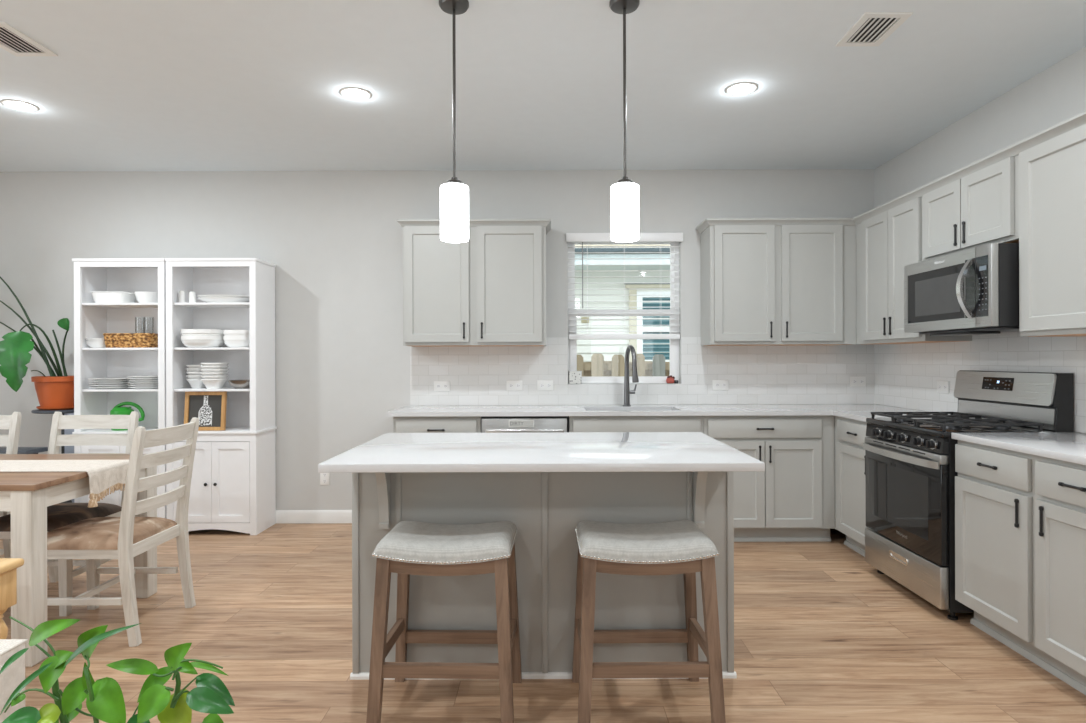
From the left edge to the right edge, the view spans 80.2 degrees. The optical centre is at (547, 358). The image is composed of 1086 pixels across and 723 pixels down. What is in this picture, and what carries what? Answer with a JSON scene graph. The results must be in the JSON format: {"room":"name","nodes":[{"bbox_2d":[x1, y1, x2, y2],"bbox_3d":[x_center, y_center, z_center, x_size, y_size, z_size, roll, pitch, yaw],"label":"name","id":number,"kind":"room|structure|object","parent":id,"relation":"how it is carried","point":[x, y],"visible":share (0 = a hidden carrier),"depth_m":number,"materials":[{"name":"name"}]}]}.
{"room":"kitchen","nodes":[
{"label":"kitchen","id":0,"kind":"room"},
{"bbox_2d":[0,169,873,509],"bbox_3d":[-1.456,-0.094,5.100,8.288,2.745,0.140,0,0,0],"label":"wall","id":1,"kind":"structure","parent":0,"point":[333,239],"depth_m":5.03,"materials":[{"name":"paint"}]},
{"bbox_2d":[276,510,351,522],"bbox_3d":[-3.328,1.234,5.023,4.536,0.100,0.014,0,0,0],"label":"baseboard","id":2,"kind":"structure","parent":1,"relation":"attached to","point":[282,516],"depth_m":5.02,"materials":[{"name":"white paint"}]},
{"bbox_2d":[320,473,328,484],"bbox_3d":[-1.739,0.927,5.026,0.072,0.114,0.007,0,0,0],"label":"wall outlet","id":3,"kind":"object","parent":1,"relation":"attached to","point":[324,477],"visible":0.9,"depth_m":5.02,"materials":[{"name":"white paint"}]},
{"bbox_2d":[397,219,550,346],"bbox_3d":[-0.539,-0.557,4.859,1.122,0.920,0.340,0,0,0],"label":"upper cabinet","id":4,"kind":"object","parent":1,"relation":"attached to","point":[487,289],"visible":0.98,"depth_m":4.71,"materials":[{"name":"grey paint"}]},
{"bbox_2d":[568,242,678,383],"bbox_3d":[0.595,-0.389,5.122,0.883,1.168,0.095,0,0,0],"label":"window","id":5,"kind":"structure","parent":1,"relation":"in","point":[673,312],"depth_m":5.09,"materials":[{"name":"white plastic"}]},
{"bbox_2d":[568,371,581,383],"bbox_3d":[0.212,0.146,5.062,0.102,0.099,0.102,0,0,0],"label":"planter","id":6,"kind":"object","parent":5,"relation":"on","point":[575,377],"visible":1,"depth_m":5.01,"materials":[{"name":"ceramic"}]},
{"bbox_2d":[566,233,682,339],"bbox_3d":[0.596,-0.565,5.042,0.909,0.825,0.091,0,0,0],"label":"window blind","id":7,"kind":"object","parent":5,"relation":"attached to","point":[570,237],"visible":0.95,"depth_m":5.03,"materials":[{"name":"white plastic"}]},
{"bbox_2d":[666,375,678,382],"bbox_3d":[0.974,0.161,5.055,0.099,0.065,0.067,0,0,0],"label":"figurine","id":8,"kind":"object","parent":5,"relation":"on","point":[670,379],"visible":1,"depth_m":5.04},
{"bbox_2d":[410,337,873,404],"bbox_3d":[0.738,0.095,5.026,3.621,0.526,0.008,0,0,0],"label":"tiled wall","id":9,"kind":"structure","parent":1,"relation":"attached to","point":[766,374],"depth_m":5.02,"materials":[{"name":"tile"}]},
{"bbox_2d":[434,381,449,390],"bbox_3d":[-0.826,0.212,5.018,0.124,0.078,0.007,0,0,0],"label":"wall outlet","id":10,"kind":"object","parent":9,"relation":"attached to","point":[438,385],"visible":1,"depth_m":5.02,"materials":[{"name":"white paint"}]},
{"bbox_2d":[506,381,521,390],"bbox_3d":[-0.261,0.209,5.018,0.124,0.078,0.007,0,0,0],"label":"wall outlet","id":11,"kind":"object","parent":9,"relation":"attached to","point":[510,385],"visible":1,"depth_m":5.02,"materials":[{"name":"white paint"}]},
{"bbox_2d":[537,381,552,390],"bbox_3d":[-0.021,0.208,5.018,0.124,0.078,0.007,0,0,0],"label":"wall outlet","id":12,"kind":"object","parent":9,"relation":"attached to","point":[541,385],"visible":1,"depth_m":5.02,"materials":[{"name":"white paint"}]},
{"bbox_2d":[713,380,728,389],"bbox_3d":[1.343,0.204,5.018,0.124,0.078,0.007,0,0,0],"label":"wall outlet","id":13,"kind":"object","parent":9,"relation":"attached to","point":[717,384],"visible":1,"depth_m":5.02,"materials":[{"name":"white paint"}]},
{"bbox_2d":[850,376,865,386],"bbox_3d":[2.410,0.177,5.018,0.124,0.078,0.007,0,0,0],"label":"wall outlet","id":14,"kind":"object","parent":9,"relation":"attached to","point":[860,381],"visible":1,"depth_m":5.02,"materials":[{"name":"white paint"}]},
{"bbox_2d":[700,225,855,345],"bbox_3d":[1.723,-0.560,4.859,1.067,0.914,0.340,0,0,0],"label":"upper cabinet","id":15,"kind":"object","parent":1,"relation":"attached to","point":[761,285],"visible":1,"depth_m":4.71,"materials":[{"name":"grey paint"}]},
{"bbox_2d":[696,111,1085,233],"bbox_3d":[1.703,-1.000,3.589,1.104,0.046,2.878,0,0,0],"label":"crown molding","id":16,"kind":"structure","parent":15,"relation":"attached to","point":[1078,120],"depth_m":3.77,"materials":[{"name":"grey paint"}]},
{"bbox_2d":[0,0,1085,171],"bbox_3d":[-1.511,-1.516,0.935,8.388,0.100,8.470,0,0,0],"label":"ceiling","id":17,"kind":"structure","parent":0,"point":[130,85],"depth_m":3.39,"materials":[{"name":"paint"}]},
{"bbox_2d":[1,100,38,110],"bbox_3d":[-3.044,-1.457,3.720,0.168,0.010,0.168,0,0,0],"label":"recessed light","id":18,"kind":"object","parent":17,"relation":"in","point":[15,104],"visible":1,"depth_m":3.70,"materials":[{"name":"white"}]},
{"bbox_2d":[0,22,57,55],"bbox_3d":[-2.459,-1.459,2.953,0.202,0.008,0.305,0,0,0],"label":"ceiling vent","id":19,"kind":"object","parent":17,"relation":"in","point":[15,42],"visible":1,"depth_m":2.99,"materials":[{"name":"metal"}]},
{"bbox_2d":[340,87,370,99],"bbox_3d":[-1.064,-1.463,3.570,0.168,0.010,0.168,0,0,0],"label":"recessed light","id":20,"kind":"object","parent":17,"relation":"in","point":[353,93],"visible":1,"depth_m":3.55,"materials":[{"name":"white"}]},
{"bbox_2d":[439,0,468,242],"bbox_3d":[-0.386,-0.979,2.660,0.124,0.982,0.124,0,0,0],"label":"pendant light","id":21,"kind":"object","parent":17,"relation":"hanging from","point":[454,195],"visible":1,"depth_m":2.62,"materials":[{"name":"glass"}]},
{"bbox_2d":[609,0,639,241],"bbox_3d":[0.317,-0.981,2.660,0.124,0.982,0.124,0,0,0],"label":"pendant light","id":22,"kind":"object","parent":17,"relation":"hanging from","point":[625,193],"visible":1,"depth_m":2.62,"materials":[{"name":"glass"}]},
{"bbox_2d":[726,82,757,94],"bbox_3d":[1.056,-1.469,3.520,0.168,0.010,0.168,0,0,0],"label":"recessed light","id":23,"kind":"object","parent":17,"relation":"in","point":[742,88],"visible":1,"depth_m":3.50,"materials":[{"name":"white"}]},
{"bbox_2d":[836,12,912,46],"bbox_3d":[1.452,-1.471,2.888,0.202,0.008,0.285,0,0,0],"label":"ceiling vent","id":24,"kind":"object","parent":17,"relation":"in","point":[873,28],"visible":1,"depth_m":2.87,"materials":[{"name":"metal"}]},
{"bbox_2d":[0,523,1085,722],"bbox_3d":[-1.502,1.329,0.935,8.388,0.100,8.470,0,0,0],"label":"floor","id":25,"kind":"structure","parent":0,"point":[821,635],"depth_m":2.80,"materials":[{"name":"brown wood"}]},
{"bbox_2d":[0,412,21,557],"bbox_3d":[-3.303,0.797,3.482,0.480,0.980,0.590,0,0,0],"label":"dining chair","id":26,"kind":"object","parent":25,"relation":"on","point":[12,422],"visible":0.41,"depth_m":3.71,"materials":[{"name":"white wood"}]},
{"bbox_2d":[0,558,23,638],"bbox_3d":[-2.137,1.001,2.138,0.480,0.558,0.415,0,0,0],"label":"end table","id":27,"kind":"object","parent":25,"relation":"on","point":[8,566],"visible":0.77,"depth_m":2.29,"materials":[{"name":"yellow wood"}]},
{"bbox_2d":[0,639,27,722],"bbox_3d":[-1.913,1.052,1.576,0.767,0.455,0.652,0,0,0],"label":"ottoman","id":28,"kind":"object","parent":25,"relation":"on","point":[13,675],"visible":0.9,"depth_m":1.85,"materials":[{"name":"fabric"}]},
{"bbox_2d":[0,447,47,453],"bbox_3d":[-4.060,0.959,4.515,0.975,0.655,0.190,0,0,0],"label":"bench","id":29,"kind":"object","parent":25,"relation":"on","point":[21,450],"visible":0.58,"depth_m":4.50,"materials":[{"name":"fabric"}]},
{"bbox_2d":[31,409,73,502],"bbox_3d":[-3.639,0.831,4.825,0.358,0.908,0.338,0,0,0],"label":"plant stand","id":30,"kind":"object","parent":25,"relation":"on","point":[64,449],"visible":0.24,"depth_m":4.74,"materials":[{"name":"metal"}]},
{"bbox_2d":[0,277,73,409],"bbox_3d":[-3.956,-0.214,4.689,0.978,1.182,0.454,0,0,-14],"label":"potted plant","id":31,"kind":"object","parent":30,"relation":"on","point":[54,392],"visible":0.89,"depth_m":4.70,"materials":[{"name":"green plant"}]},
{"bbox_2d":[0,411,138,615],"bbox_3d":[-2.620,0.795,3.482,0.480,0.980,0.590,0,0,0],"label":"dining chair","id":32,"kind":"object","parent":25,"relation":"on","point":[59,515],"visible":0.56,"depth_m":3.69,"materials":[{"name":"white wood"}]},
{"bbox_2d":[0,454,156,666],"bbox_3d":[-2.934,0.903,3.103,1.626,0.760,0.875,0,0,0],"label":"dining table","id":33,"kind":"object","parent":25,"relation":"on","point":[28,495],"visible":0.59,"depth_m":2.72,"materials":[{"name":"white wood"}]},
{"bbox_2d":[0,460,142,507],"bbox_3d":[-2.902,0.601,3.135,1.652,0.164,0.370,0,0,0],"label":"table runner","id":34,"kind":"object","parent":33,"relation":"on","point":[103,474],"visible":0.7,"depth_m":3.10,"materials":[{"name":"fabric"}]},
{"bbox_2d":[72,258,166,518],"bbox_3d":[-3.115,0.277,4.835,0.669,2.012,0.354,0,0,0],"label":"bookcase","id":35,"kind":"object","parent":25,"relation":"on","point":[92,319],"visible":0.41,"depth_m":4.84,"materials":[{"name":"white laminate"}]},
{"bbox_2d":[86,341,105,347],"bbox_3d":[-3.348,-0.105,4.820,0.144,0.050,0.144,0,0,0],"label":"bowl","id":36,"kind":"object","parent":35,"relation":"on","point":[93,344],"visible":0.66,"depth_m":4.76,"materials":[{"name":"ceramic"}]},
{"bbox_2d":[86,338,103,340],"bbox_3d":[-3.348,-0.128,4.820,0.144,0.050,0.144,0,0,0],"label":"bowl","id":37,"kind":"object","parent":36,"relation":"on","point":[87,339],"visible":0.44,"depth_m":4.75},
{"bbox_2d":[89,386,131,388],"bbox_3d":[-3.247,0.215,4.830,0.260,0.016,0.260,0,0,0],"label":"plate","id":38,"kind":"object","parent":35,"relation":"on","point":[96,387],"visible":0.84,"depth_m":4.74,"materials":[{"name":"ceramic"}]},
{"bbox_2d":[90,384,129,386],"bbox_3d":[-3.251,0.200,4.830,0.252,0.016,0.252,0,0,0],"label":"plate","id":39,"kind":"object","parent":38,"relation":"on","point":[95,384],"visible":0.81,"depth_m":4.74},
{"bbox_2d":[89,382,128,384],"bbox_3d":[-3.252,0.184,4.830,0.260,0.016,0.260,0,0,0],"label":"plate","id":40,"kind":"object","parent":39,"relation":"on","point":[97,383],"visible":0.76,"depth_m":4.74,"materials":[{"name":"ceramic"}]},
{"bbox_2d":[91,380,130,382],"bbox_3d":[-3.252,0.169,4.830,0.252,0.016,0.252,0,0,0],"label":"plate","id":41,"kind":"object","parent":40,"relation":"on","point":[121,381],"visible":0.82,"depth_m":4.75,"materials":[{"name":"ceramic"}]},
{"bbox_2d":[89,378,129,380],"bbox_3d":[-3.251,0.153,4.830,0.260,0.016,0.260,0,0,0],"label":"plate","id":42,"kind":"object","parent":41,"relation":"on","point":[98,379],"visible":0.9,"depth_m":4.75,"materials":[{"name":"ceramic"}]},
{"bbox_2d":[91,291,135,302],"bbox_3d":[-3.251,-0.452,4.840,0.280,0.086,0.208,0,0,0],"label":"baking dish","id":43,"kind":"object","parent":35,"relation":"on","point":[98,296],"visible":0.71,"depth_m":4.75,"materials":[{"name":"ceramic"}]},
{"bbox_2d":[110,402,144,430],"bbox_3d":[-3.145,0.424,4.802,0.243,0.210,0.173,0,0,35],"label":"watering can","id":44,"kind":"object","parent":35,"relation":"on","point":[117,410],"visible":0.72,"depth_m":4.78,"materials":[{"name":"green plastic"}]},
{"bbox_2d":[103,333,157,347],"bbox_3d":[-3.089,-0.134,4.830,0.376,0.106,0.233,0,0,0],"label":"wicker basket","id":45,"kind":"object","parent":35,"relation":"on","point":[112,340],"visible":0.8,"depth_m":4.72,"materials":[{"name":"wicker"}]},
{"bbox_2d":[135,317,143,332],"bbox_3d":[-3.141,-0.201,4.965,0.064,0.240,0.064,0,0,0],"label":"glass vase","id":46,"kind":"object","parent":35,"relation":"on","point":[135,317],"visible":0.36,"depth_m":4.95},
{"bbox_2d":[128,386,157,388],"bbox_3d":[-2.989,0.214,4.830,0.224,0.016,0.224,0,0,0],"label":"plate","id":47,"kind":"object","parent":35,"relation":"on","point":[156,387],"visible":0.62,"depth_m":4.75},
{"bbox_2d":[129,384,157,386],"bbox_3d":[-2.994,0.199,4.830,0.218,0.016,0.218,0,0,0],"label":"plate","id":48,"kind":"object","parent":47,"relation":"on","point":[155,385],"visible":0.66,"depth_m":4.76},
{"bbox_2d":[129,382,157,384],"bbox_3d":[-2.990,0.183,4.830,0.224,0.016,0.224,0,0,0],"label":"plate","id":49,"kind":"object","parent":48,"relation":"on","point":[135,383],"visible":0.69,"depth_m":4.76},
{"bbox_2d":[128,380,157,382],"bbox_3d":[-2.990,0.168,4.830,0.218,0.016,0.218,0,0,0],"label":"plate","id":50,"kind":"object","parent":49,"relation":"on","point":[150,381],"visible":0.76,"depth_m":4.76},
{"bbox_2d":[127,378,157,380],"bbox_3d":[-2.992,0.152,4.830,0.224,0.016,0.224,0,0,0],"label":"plate","id":51,"kind":"object","parent":50,"relation":"on","point":[135,379],"visible":0.67,"depth_m":4.74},
{"bbox_2d":[128,376,157,377],"bbox_3d":[-2.991,0.137,4.830,0.218,0.016,0.218,0,0,0],"label":"plate","id":52,"kind":"object","parent":51,"relation":"on","point":[128,376],"visible":0.6,"depth_m":4.74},
{"bbox_2d":[134,292,157,302],"bbox_3d":[-3.008,-0.454,4.860,0.184,0.088,0.184,0,0,0],"label":"serving bowl","id":53,"kind":"object","parent":35,"relation":"on","point":[142,297],"visible":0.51,"depth_m":4.79,"materials":[{"name":"ceramic"}]},
{"bbox_2d":[144,317,153,332],"bbox_3d":[-3.072,-0.201,4.965,0.064,0.240,0.064,0,0,0],"label":"glass vase","id":54,"kind":"object","parent":35,"relation":"on","point":[144,317],"visible":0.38,"depth_m":4.96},
{"bbox_2d":[47,417,198,646],"bbox_3d":[-2.080,0.793,3.105,0.590,0.980,0.480,0,0,0],"label":"dining chair","id":55,"kind":"object","parent":25,"relation":"on","point":[125,537],"visible":0.89,"depth_m":3.00,"materials":[{"name":"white wood"}]},
{"bbox_2d":[165,258,276,534],"bbox_3d":[-2.440,0.275,4.835,0.669,2.012,0.354,0,0,0],"label":"bookcase","id":56,"kind":"object","parent":25,"relation":"on","point":[233,487],"visible":0.92,"depth_m":4.75,"materials":[{"name":"white laminate"}]},
{"bbox_2d":[178,291,184,302],"bbox_3d":[-2.714,-0.457,4.780,0.045,0.094,0.045,0,0,0],"label":"jar","id":57,"kind":"object","parent":56,"relation":"on","point":[181,294],"visible":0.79,"depth_m":4.76,"materials":[{"name":"ceramic"}]},
{"bbox_2d":[189,292,195,302],"bbox_3d":[-2.635,-0.454,4.780,0.045,0.086,0.045,0,0,0],"label":"jar","id":58,"kind":"object","parent":56,"relation":"on","point":[192,295],"visible":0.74,"depth_m":4.76,"materials":[{"name":"ceramic"}]},
{"bbox_2d":[186,379,204,387],"bbox_3d":[-2.647,0.185,4.880,0.136,0.072,0.136,0,0,0],"label":"rice bowl","id":59,"kind":"object","parent":56,"relation":"on","point":[194,383],"visible":0.64,"depth_m":4.83,"materials":[{"name":"ceramic"}]},
{"bbox_2d":[186,375,202,378],"bbox_3d":[-2.651,0.160,4.880,0.136,0.072,0.136,0,0,0],"label":"rice bowl","id":60,"kind":"object","parent":59,"relation":"on","point":[187,376],"visible":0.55,"depth_m":4.82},
{"bbox_2d":[186,372,201,374],"bbox_3d":[-2.648,0.133,4.880,0.136,0.072,0.136,0,0,0],"label":"rice bowl","id":61,"kind":"object","parent":60,"relation":"on","point":[188,373],"visible":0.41,"depth_m":4.82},
{"bbox_2d":[186,368,201,371],"bbox_3d":[-2.651,0.107,4.880,0.136,0.072,0.136,0,0,0],"label":"rice bowl","id":62,"kind":"object","parent":61,"relation":"on","point":[187,369],"visible":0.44,"depth_m":4.82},
{"bbox_2d":[186,365,202,367],"bbox_3d":[-2.648,0.081,4.880,0.136,0.072,0.136,0,0,0],"label":"rice bowl","id":63,"kind":"object","parent":62,"relation":"on","point":[188,366],"visible":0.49,"depth_m":4.82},
{"bbox_2d":[181,336,224,347],"bbox_3d":[-2.571,-0.125,4.820,0.282,0.085,0.282,0,0,0],"label":"bowl","id":64,"kind":"object","parent":56,"relation":"on","point":[188,341],"visible":0.84,"depth_m":4.71,"materials":[{"name":"ceramic"}]},
{"bbox_2d":[181,329,223,335],"bbox_3d":[-2.571,-0.173,4.820,0.282,0.085,0.282,0,0,0],"label":"bowl","id":65,"kind":"object","parent":64,"relation":"on","point":[185,332],"visible":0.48,"depth_m":4.69,"materials":[{"name":"ceramic"}]},
{"bbox_2d":[184,391,226,430],"bbox_3d":[-2.516,0.383,4.737,0.296,0.286,0.047,0,0,0],"label":"framed picture","id":66,"kind":"object","parent":56,"relation":"on","point":[209,407],"visible":0.92,"depth_m":4.74,"materials":[{"name":"brown wood"}]},
{"bbox_2d":[198,396,211,425],"bbox_3d":[-2.516,0.381,4.737,0.100,0.221,0.019,0,0,0],"label":"print","id":67,"kind":"object","parent":66,"relation":"attached to","point":[204,402],"depth_m":4.74},
{"bbox_2d":[200,378,228,388],"bbox_3d":[-2.471,0.184,4.780,0.164,0.074,0.164,0,0,0],"label":"rice bowl","id":68,"kind":"object","parent":56,"relation":"on","point":[209,383],"visible":0.94,"depth_m":4.73,"materials":[{"name":"ceramic"}]},
{"bbox_2d":[201,375,228,378],"bbox_3d":[-2.468,0.160,4.780,0.164,0.074,0.164,0,0,0],"label":"rice bowl","id":69,"kind":"object","parent":68,"relation":"on","point":[224,376],"visible":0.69,"depth_m":4.71,"materials":[{"name":"ceramic"}]},
{"bbox_2d":[200,372,228,375],"bbox_3d":[-2.471,0.137,4.780,0.164,0.074,0.164,0,0,0],"label":"rice bowl","id":70,"kind":"object","parent":69,"relation":"on","point":[202,373],"visible":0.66,"depth_m":4.71,"materials":[{"name":"ceramic"}]},
{"bbox_2d":[201,369,228,372],"bbox_3d":[-2.468,0.113,4.780,0.164,0.074,0.164,0,0,0],"label":"rice bowl","id":71,"kind":"object","parent":70,"relation":"on","point":[202,370],"visible":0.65,"depth_m":4.71,"materials":[{"name":"ceramic"}]},
{"bbox_2d":[200,366,228,368],"bbox_3d":[-2.471,0.090,4.780,0.164,0.074,0.164,0,0,0],"label":"rice bowl","id":72,"kind":"object","parent":71,"relation":"on","point":[202,367],"visible":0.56,"depth_m":4.71,"materials":[{"name":"ceramic"}]},
{"bbox_2d":[201,363,228,365],"bbox_3d":[-2.468,0.066,4.780,0.164,0.074,0.164,0,0,0],"label":"rice bowl","id":73,"kind":"object","parent":72,"relation":"on","point":[203,364],"visible":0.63,"depth_m":4.71,"materials":[{"name":"ceramic"}]},
{"bbox_2d":[197,297,248,302],"bbox_3d":[-2.422,-0.431,4.850,0.400,0.039,0.288,0,0,0],"label":"platter","id":74,"kind":"object","parent":56,"relation":"on","point":[205,299],"visible":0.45,"depth_m":4.75,"materials":[{"name":"ceramic"}]},
{"bbox_2d":[198,294,248,297],"bbox_3d":[-2.423,-0.450,4.850,0.400,0.039,0.288,0,0,0],"label":"platter","id":75,"kind":"object","parent":74,"relation":"on","point":[215,295],"visible":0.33,"depth_m":4.74,"materials":[{"name":"ceramic"}]},
{"bbox_2d":[223,336,249,346],"bbox_3d":[-2.299,-0.125,4.830,0.220,0.083,0.220,0,0,0],"label":"bowl","id":76,"kind":"object","parent":56,"relation":"on","point":[230,341],"visible":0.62,"depth_m":4.74,"materials":[{"name":"ceramic"}]},
{"bbox_2d":[223,330,248,335],"bbox_3d":[-2.300,-0.170,4.830,0.220,0.083,0.220,0,0,0],"label":"bowl","id":77,"kind":"object","parent":76,"relation":"on","point":[225,332],"visible":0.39,"depth_m":4.73,"materials":[{"name":"ceramic"}]},
{"bbox_2d":[228,380,249,388],"bbox_3d":[-2.269,0.189,4.800,0.188,0.062,0.188,0,0,0],"label":"metal dish","id":78,"kind":"object","parent":56,"relation":"on","point":[237,384],"visible":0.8,"depth_m":4.72,"materials":[{"name":"grey metal"}]},
{"bbox_2d":[393,416,480,432],"bbox_3d":[-0.760,0.835,4.690,0.598,0.884,0.611,0,0,0],"label":"base cabinet","id":79,"kind":"object","parent":25,"relation":"on","point":[452,424],"visible":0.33,"depth_m":4.40,"materials":[{"name":"grey paint"}]},
{"bbox_2d":[387,404,948,421],"bbox_3d":[0.722,0.373,4.441,3.637,0.030,1.159,0,0,0],"label":"countertop","id":80,"kind":"structure","parent":79,"relation":"on","point":[860,412],"depth_m":4.49,"materials":[{"name":"white stone"}]},
{"bbox_2d":[623,345,638,405],"bbox_3d":[0.621,0.128,4.818,0.106,0.461,0.224,0,0,0],"label":"kitchen faucet","id":81,"kind":"object","parent":80,"relation":"on","point":[627,391],"visible":1,"depth_m":4.88,"materials":[{"name":"metal"}]},
{"bbox_2d":[366,521,521,722],"bbox_3d":[-0.360,0.953,2.368,0.500,0.650,0.410,0,0,1],"label":"counter stool","id":82,"kind":"object","parent":25,"relation":"on","point":[411,547],"visible":1,"depth_m":2.21,"materials":[{"name":"brown wood"}]},
{"bbox_2d":[373,521,516,564],"bbox_3d":[-0.361,0.665,2.373,0.472,0.076,0.338,0,0,2],"label":"cushion","id":83,"kind":"object","parent":82,"relation":"on","point":[409,542],"depth_m":2.23,"materials":[{"name":"grey fabric"}]},
{"bbox_2d":[481,416,568,432],"bbox_3d":[-0.156,0.835,4.666,0.603,0.880,0.628,0,0,0],"label":"dishwasher","id":84,"kind":"object","parent":25,"relation":"on","point":[489,424],"visible":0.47,"depth_m":4.40,"materials":[{"name":"silver metal"}]},
{"bbox_2d":[509,420,533,426],"bbox_3d":[-0.181,0.442,4.397,0.175,0.049,0.005,0,0,0],"label":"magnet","id":85,"kind":"object","parent":84,"relation":"attached to","point":[512,423],"visible":1,"depth_m":4.40,"materials":[{"name":"silver metal"}]},
{"bbox_2d":[350,472,736,679],"bbox_3d":[-0.020,0.832,2.811,1.539,0.884,0.700,0,0,0],"label":"kitchen island","id":86,"kind":"object","parent":25,"relation":"on","point":[546,509],"visible":0.66,"depth_m":2.58,"materials":[{"name":"grey paint"}]},
{"bbox_2d":[318,432,764,472],"bbox_3d":[-0.022,0.375,2.687,1.539,0.030,0.938,0,0,0],"label":"island countertop","id":87,"kind":"structure","parent":86,"relation":"on","point":[532,451],"depth_m":2.43,"materials":[{"name":"white stone"}]},
{"bbox_2d":[569,416,702,432],"bbox_3d":[0.608,0.830,4.690,0.917,0.884,0.611,0,0,0],"label":"base cabinet","id":88,"kind":"object","parent":25,"relation":"on","point":[577,423],"visible":0.08,"depth_m":4.40,"materials":[{"name":"grey paint"}]},
{"bbox_2d":[572,520,725,722],"bbox_3d":[0.347,0.950,2.368,0.500,0.650,0.410,0,0,-1],"label":"counter stool","id":89,"kind":"object","parent":25,"relation":"on","point":[673,547],"visible":1,"depth_m":2.21,"materials":[{"name":"brown wood"}]},
{"bbox_2d":[576,520,717,563],"bbox_3d":[0.346,0.663,2.373,0.472,0.076,0.338,0,0,-1],"label":"cushion","id":90,"kind":"object","parent":89,"relation":"on","point":[682,541],"depth_m":2.23,"materials":[{"name":"grey fabric"}]},
{"bbox_2d":[703,415,834,541],"bbox_3d":[1.516,0.828,4.690,0.897,0.884,0.611,0,0,0],"label":"base cabinet","id":91,"kind":"object","parent":25,"relation":"on","point":[793,499],"visible":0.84,"depth_m":4.41,"materials":[{"name":"grey paint"}]},
{"bbox_2d":[835,416,868,556],"bbox_3d":[2.236,0.826,4.142,0.611,0.884,0.551,0,0,0],"label":"base cabinet","id":92,"kind":"object","parent":25,"relation":"on","point":[850,434],"visible":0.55,"depth_m":4.17,"materials":[{"name":"grey paint"}]},
{"bbox_2d":[863,370,1073,620],"bbox_3d":[2.189,0.669,3.482,0.686,1.197,0.756,0,0,0],"label":"gas range","id":93,"kind":"object","parent":25,"relation":"on","point":[910,473],"visible":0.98,"depth_m":3.33,"materials":[{"name":"silver metal"}]},
{"bbox_2d":[866,418,1055,437],"bbox_3d":[2.215,0.366,3.482,0.632,0.031,0.756,0,0,0],"label":"cooktop","id":94,"kind":"object","parent":93,"relation":"in","point":[903,427],"depth_m":3.29,"materials":[{"name":"black metal"}]},
{"bbox_2d":[955,440,1085,694],"bbox_3d":[2.236,0.826,2.632,0.611,0.884,0.924,0,0,0],"label":"base cabinet","id":95,"kind":"object","parent":25,"relation":"on","point":[1020,518],"visible":0.99,"depth_m":2.63,"materials":[{"name":"grey paint"}]},
{"bbox_2d":[951,432,1085,464],"bbox_3d":[2.238,0.368,2.624,0.604,0.030,0.948,0,0,0],"label":"countertop","id":96,"kind":"structure","parent":95,"relation":"on","point":[1063,446],"depth_m":2.76,"materials":[{"name":"white stone"}]},
{"bbox_3d":[-0.867,1.147,1.270,0.310,0.262,0.310,0,0,0],"label":"stool","id":97,"kind":"object","parent":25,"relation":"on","visible":0},
{"bbox_2d":[0,616,234,722],"bbox_3d":[-0.826,0.752,1.270,0.474,0.528,0.250,0,0,0],"label":"plant","id":98,"kind":"object","parent":97,"relation":"on","point":[104,698],"visible":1,"depth_m":1.23,"materials":[{"name":"green plant"}]},
{"bbox_2d":[874,46,1085,432],"bbox_3d":[2.618,-0.106,0.915,0.140,2.745,8.230,0,0,0],"label":"wall","id":99,"kind":"structure","parent":0,"point":[1056,94],"depth_m":3.69,"materials":[{"name":"paint"}]},
{"bbox_2d":[856,196,971,343],"bbox_3d":[2.382,-0.562,4.293,0.321,0.914,0.861,0,0,0],"label":"upper cabinet","id":100,"kind":"object","parent":99,"relation":"attached to","point":[891,240],"visible":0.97,"depth_m":4.26,"materials":[{"name":"grey paint"}]},
{"bbox_2d":[923,155,1018,259],"bbox_3d":[2.381,-0.798,3.474,0.321,0.442,0.772,0,0,0],"label":"upper cabinet","id":101,"kind":"object","parent":99,"relation":"attached to","point":[981,207],"visible":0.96,"depth_m":3.40,"materials":[{"name":"grey paint"}]},
{"bbox_2d":[904,243,1018,335],"bbox_3d":[2.297,-0.343,3.473,0.480,0.424,0.758,0,0,0],"label":"microwave","id":102,"kind":"object","parent":101,"relation":"attached to","point":[973,291],"visible":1,"depth_m":3.28,"materials":[{"name":"silver metal"}]},
{"bbox_2d":[874,331,1085,432],"bbox_3d":[2.544,0.079,3.561,0.008,0.546,2.921,0,0,0],"label":"tiled wall","id":103,"kind":"structure","parent":99,"relation":"attached to","point":[907,376],"depth_m":4.01,"materials":[{"name":"tile"}]},
{"bbox_2d":[937,381,948,393],"bbox_3d":[2.537,0.181,4.145,0.007,0.078,0.124,0,0,0],"label":"wall outlet","id":104,"kind":"object","parent":103,"relation":"attached to","point":[942,386],"visible":1,"depth_m":4.13,"materials":[{"name":"white paint"}]},
{"bbox_2d":[1019,124,1085,336],"bbox_3d":[2.382,-0.562,2.619,0.321,0.914,0.936,0,0,0],"label":"upper cabinet","id":105,"kind":"object","parent":99,"relation":"attached to","point":[1052,172],"visible":0.98,"depth_m":2.87,"materials":[{"name":"grey paint"}]},
{"label":"outside","id":106,"kind":"structure","parent":0,"visible":0},
{"bbox_3d":[1.005,1.621,9.615,14.000,0.100,8.770,0,0,0],"label":"ground","id":107,"kind":"structure","parent":106,"visible":0},
{"bbox_2d":[575,244,669,361],"bbox_3d":[0.998,-0.529,9.450,8.400,4.200,3.100,0,0,0],"label":"neighbouring house","id":108,"kind":"structure","parent":107,"relation":"on","point":[651,294],"depth_m":8.49,"materials":[{"name":"paint"}]},
{"bbox_2d":[643,298,669,356],"bbox_3d":[1.669,-0.414,8.479,0.840,0.766,0.007,0,0,0],"label":"window","id":109,"kind":"structure","parent":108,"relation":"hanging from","point":[651,347],"depth_m":8.49,"materials":[{"name":"glass"}]},
{"bbox_2d":[577,354,669,376],"bbox_3d":[1.267,0.752,6.505,4.530,1.636,0.090,0,0,0],"label":"picket fence","id":110,"kind":"object","parent":107,"relation":"on","point":[597,367],"visible":0.14,"depth_m":6.46,"materials":[{"name":"wood"}]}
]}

